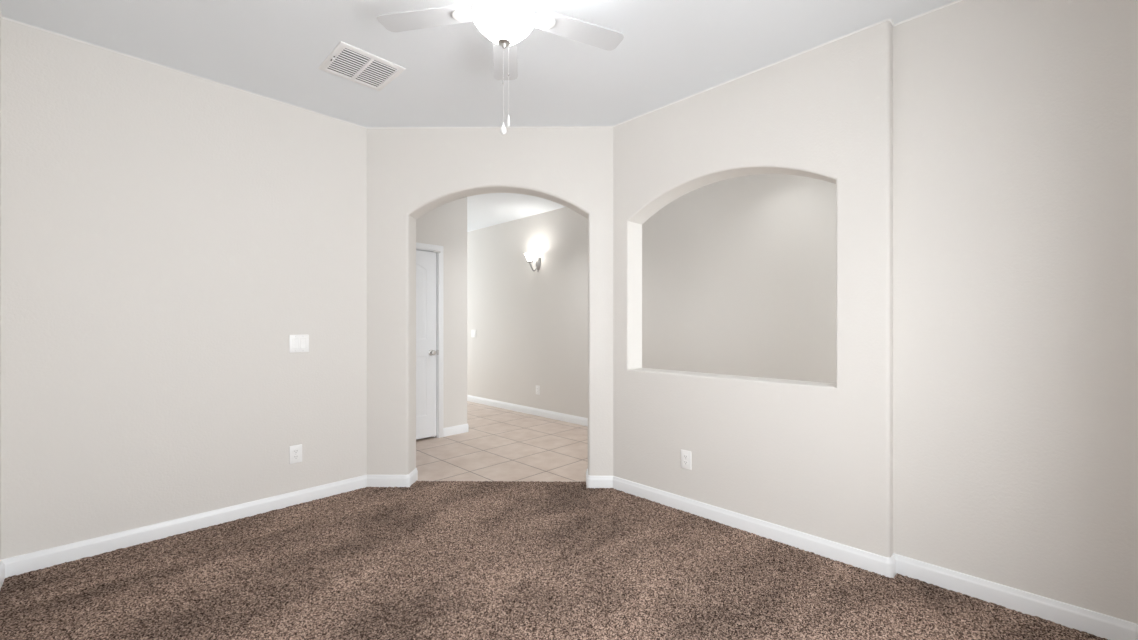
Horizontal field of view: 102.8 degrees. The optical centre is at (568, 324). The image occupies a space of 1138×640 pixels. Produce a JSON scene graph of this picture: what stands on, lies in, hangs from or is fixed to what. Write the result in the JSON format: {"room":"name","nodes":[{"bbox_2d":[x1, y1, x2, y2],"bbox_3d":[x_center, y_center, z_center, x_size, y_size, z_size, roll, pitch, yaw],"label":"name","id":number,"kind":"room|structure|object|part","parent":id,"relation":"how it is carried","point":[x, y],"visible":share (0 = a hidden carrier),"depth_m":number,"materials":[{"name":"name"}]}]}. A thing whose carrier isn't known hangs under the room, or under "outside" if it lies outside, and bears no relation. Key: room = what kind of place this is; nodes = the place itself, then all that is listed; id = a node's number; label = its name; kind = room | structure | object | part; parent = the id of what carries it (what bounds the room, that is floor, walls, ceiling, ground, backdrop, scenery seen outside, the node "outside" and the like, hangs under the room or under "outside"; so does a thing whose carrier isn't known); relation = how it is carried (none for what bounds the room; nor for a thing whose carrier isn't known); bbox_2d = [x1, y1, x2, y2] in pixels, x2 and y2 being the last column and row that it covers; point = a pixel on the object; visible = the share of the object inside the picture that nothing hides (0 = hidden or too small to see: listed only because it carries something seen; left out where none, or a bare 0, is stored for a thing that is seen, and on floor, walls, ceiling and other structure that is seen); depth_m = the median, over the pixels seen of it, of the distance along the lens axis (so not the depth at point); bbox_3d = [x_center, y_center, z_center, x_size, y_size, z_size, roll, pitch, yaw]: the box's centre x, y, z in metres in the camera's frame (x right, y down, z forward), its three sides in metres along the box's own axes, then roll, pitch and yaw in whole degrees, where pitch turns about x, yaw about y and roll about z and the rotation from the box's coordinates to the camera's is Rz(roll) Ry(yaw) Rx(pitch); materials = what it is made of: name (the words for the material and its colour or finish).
{"room":"empty living room","nodes":[
{"label":"empty living room","id":0,"kind":"room"},
{"bbox_2d":[0,17,0,559],"bbox_3d":[-1.391,-0.129,0.775,3.984,2.740,0.130,0,0,44],"label":"wall","id":1,"kind":"structure","parent":0,"point":[0,17],"depth_m":2.21,"materials":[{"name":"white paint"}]},
{"bbox_2d":[0,560,4,588],"bbox_3d":[-1.341,1.194,0.826,3.984,0.094,0.014,0,0,44],"label":"baseboard","id":2,"kind":"structure","parent":1,"relation":"attached to","point":[2,565],"depth_m":2.17,"materials":[{"name":"white wood"}]},
{"bbox_2d":[1,18,366,558],"bbox_3d":[-2.201,-0.129,2.890,0.132,2.740,2.020,0,0,44],"label":"wall","id":3,"kind":"structure","parent":0,"point":[166,234],"depth_m":2.63,"materials":[{"name":"white paint"}]},
{"bbox_2d":[1,475,366,577],"bbox_3d":[-2.151,1.194,2.836,0.014,0.094,1.752,0,0,44],"label":"baseboard","id":4,"kind":"structure","parent":3,"relation":"attached to","point":[21,564],"depth_m":2.63,"materials":[{"name":"white wood"}]},
{"bbox_2d":[289,444,301,463],"bbox_3d":[-1.876,0.892,3.121,0.008,0.122,0.078,0,0,44],"label":"wall outlet","id":5,"kind":"object","parent":3,"relation":"attached to","point":[295,452],"visible":1,"depth_m":3.12,"materials":[{"name":"white plastic"}]},
{"bbox_2d":[289,335,308,352],"bbox_3d":[-1.861,0.133,3.135,0.010,0.122,0.121,0,0,44],"label":"switch plate","id":6,"kind":"object","parent":3,"relation":"attached to","point":[297,343],"visible":1,"depth_m":3.13,"materials":[{"name":"white plastic"}]},
{"bbox_2d":[416,197,466,427],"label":"wall","id":7,"kind":"structure","parent":0,"point":[445,225],"depth_m":5.12,"materials":[{"name":"white paint"}]},
{"bbox_2d":[416,242,442,438],"bbox_3d":[-1.721,0.190,4.722,0.176,2.103,0.881,0,0,44],"label":"door","id":8,"kind":"structure","parent":7,"relation":"attached to","point":[429,257],"depth_m":4.90,"materials":[{"name":"white wood"}]},
{"bbox_3d":[-1.469,0.306,4.901,0.067,0.066,0.066,0,0,44],"label":"knob","id":9,"kind":"part","parent":8,"relation":"part of","materials":[{"name":"silver metal"}]},
{"bbox_2d":[443,423,468,436],"bbox_3d":[-2.686,1.194,6.520,3.978,0.094,0.338,0,0,44],"label":"baseboard","id":10,"kind":"structure","parent":7,"relation":"attached to","point":[464,428],"depth_m":5.12,"materials":[{"name":"white wood"}]},
{"bbox_2d":[0,0,956,231],"bbox_3d":[-0.814,-1.559,3.457,11.400,0.120,5.000,0,0,44],"label":"ceiling","id":11,"kind":"structure","parent":0,"point":[670,51],"depth_m":2.49,"materials":[{"name":"white paint"}]},
{"bbox_2d":[318,41,405,90],"bbox_3d":[-1.211,-1.488,2.660,0.362,0.022,0.362,0,0,44],"label":"ceiling vent","id":12,"kind":"object","parent":11,"relation":"in","point":[346,61],"visible":1,"depth_m":2.64,"materials":[{"name":"white metal"}]},
{"bbox_3d":[-1.266,-1.490,2.603,0.279,0.004,0.140,0,0,44],"label":"louver panel","id":13,"kind":"part","parent":12,"relation":"part of","materials":[{"name":"white metal"}]},
{"bbox_3d":[-1.156,-1.490,2.716,0.279,0.004,0.140,0,0,44],"label":"louver panel","id":14,"kind":"part","parent":12,"relation":"part of","materials":[{"name":"white metal"}]},
{"bbox_2d":[377,0,623,134],"bbox_3d":[-0.246,-1.140,1.841,1.037,0.718,1.074,0,0,44],"label":"ceiling fan","id":15,"kind":"object","parent":11,"relation":"hanging from","point":[505,23],"visible":1,"depth_m":1.92,"materials":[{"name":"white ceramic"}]},
{"bbox_3d":[-0.608,-1.302,1.935,0.411,0.015,0.124,0,0,11],"label":"blade","id":16,"kind":"part","parent":15,"relation":"part of","materials":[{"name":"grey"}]},
{"bbox_3d":[-0.267,-1.218,1.870,0.256,0.114,0.256,0,0,44],"label":"lamp shade","id":17,"kind":"part","parent":15,"relation":"part of","materials":[{"name":"white glass"}]},
{"bbox_3d":[-0.311,-1.302,2.215,0.124,0.015,0.411,0,0,-7],"label":"blade","id":18,"kind":"part","parent":15,"relation":"part of","materials":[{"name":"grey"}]},
{"bbox_3d":[-0.249,-1.008,1.870,0.002,0.302,0.002,0,0,-10],"label":"pull chain","id":19,"kind":"part","parent":15,"relation":"part of","materials":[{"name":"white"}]},
{"bbox_3d":[0.047,-1.302,2.018,0.411,0.015,0.124,0,0,-25],"label":"blade","id":20,"kind":"part","parent":15,"relation":"part of","materials":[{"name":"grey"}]},
{"bbox_2d":[367,127,612,475],"bbox_3d":[-0.565,-0.129,3.548,1.955,2.740,0.190,0,0,1],"label":"wall","id":21,"kind":"structure","parent":0,"point":[412,172],"depth_m":3.46,"materials":[{"name":"white paint"}]},
{"bbox_2d":[367,468,417,486],"bbox_3d":[-1.342,1.194,3.482,0.374,0.094,0.157,0,0,-27],"label":"baseboard","id":22,"kind":"structure","parent":21,"relation":"attached to","point":[408,480],"depth_m":3.45,"materials":[{"name":"white wood"}]},
{"bbox_2d":[416,401,587,481],"bbox_3d":[-0.814,1.301,3.457,11.400,0.120,5.000,0,0,44],"label":"floor","id":23,"kind":"structure","parent":0,"point":[500,444],"depth_m":4.43,"materials":[{"name":"beige tile"}]},
{"bbox_2d":[0,481,1107,639],"bbox_3d":[-0.251,1.236,1.934,3.974,0.009,3.112,0,0,44],"label":"carpet","id":24,"kind":"object","parent":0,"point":[423,560],"visible":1,"depth_m":2.17,"materials":[{"name":"brown carpet"}]},
{"bbox_2d":[467,174,835,417],"bbox_3d":[0.785,-0.129,5.089,11.200,2.740,0.130,0,0,44],"label":"wall","id":25,"kind":"structure","parent":0,"point":[739,273],"depth_m":4.59,"materials":[{"name":"white paint"}]},
{"bbox_2d":[467,395,587,425],"bbox_3d":[0.734,1.194,5.037,10.940,0.094,0.014,0,0,44],"label":"baseboard","id":26,"kind":"structure","parent":25,"relation":"attached to","point":[519,408],"depth_m":6.25,"materials":[{"name":"white wood"}]},
{"bbox_2d":[525,253,540,271],"bbox_3d":[-0.495,-0.824,6.092,0.146,0.234,0.228,0,0,44],"label":"wall sconce","id":27,"kind":"object","parent":25,"relation":"attached to","point":[529,256],"visible":1,"depth_m":6.07,"materials":[{"name":"white glass"}]},
{"bbox_3d":[-0.524,-0.889,6.062,0.146,0.103,0.146,0,0,44],"label":"lamp shade","id":28,"kind":"part","parent":27,"relation":"part of","materials":[{"name":"white glass"}]},
{"bbox_3d":[-0.432,-0.815,6.156,0.112,0.170,0.049,0,0,44],"label":"plate","id":29,"kind":"part","parent":27,"relation":"part of","materials":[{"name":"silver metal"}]},
{"bbox_2d":[536,385,539,394],"bbox_3d":[-0.426,0.894,6.178,0.078,0.122,0.008,0,0,44],"label":"wall outlet","id":30,"kind":"object","parent":25,"relation":"attached to","point":[537,387],"visible":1,"depth_m":6.16,"materials":[{"name":"white plastic"}]},
{"bbox_2d":[613,0,1137,623],"bbox_3d":[1.358,-0.129,2.571,2.830,2.740,0.190,0,0,44],"label":"wall","id":31,"kind":"structure","parent":0,"point":[1010,127],"depth_m":2.14,"materials":[{"name":"white paint"}]},
{"bbox_2d":[0,0,962,128],"bbox_3d":[-0.254,-1.496,1.936,3.984,0.007,3.121,0,0,44],"label":"trim","id":32,"kind":"structure","parent":31,"relation":"attached to","point":[957,1],"depth_m":2.71,"materials":[{"name":"white"}]},
{"bbox_2d":[681,449,690,469],"bbox_3d":[0.773,0.895,3.005,0.078,0.122,0.008,0,0,44],"label":"wall outlet","id":33,"kind":"object","parent":31,"relation":"attached to","point":[685,455],"visible":1,"depth_m":3.00,"materials":[{"name":"white plastic"}]},
{"bbox_2d":[586,469,1137,639],"bbox_3d":[1.156,1.194,2.592,2.888,0.094,0.210,0,0,44],"label":"baseboard","id":34,"kind":"structure","parent":31,"relation":"attached to","point":[1101,625],"depth_m":2.23,"materials":[{"name":"white wood"}]}
]}

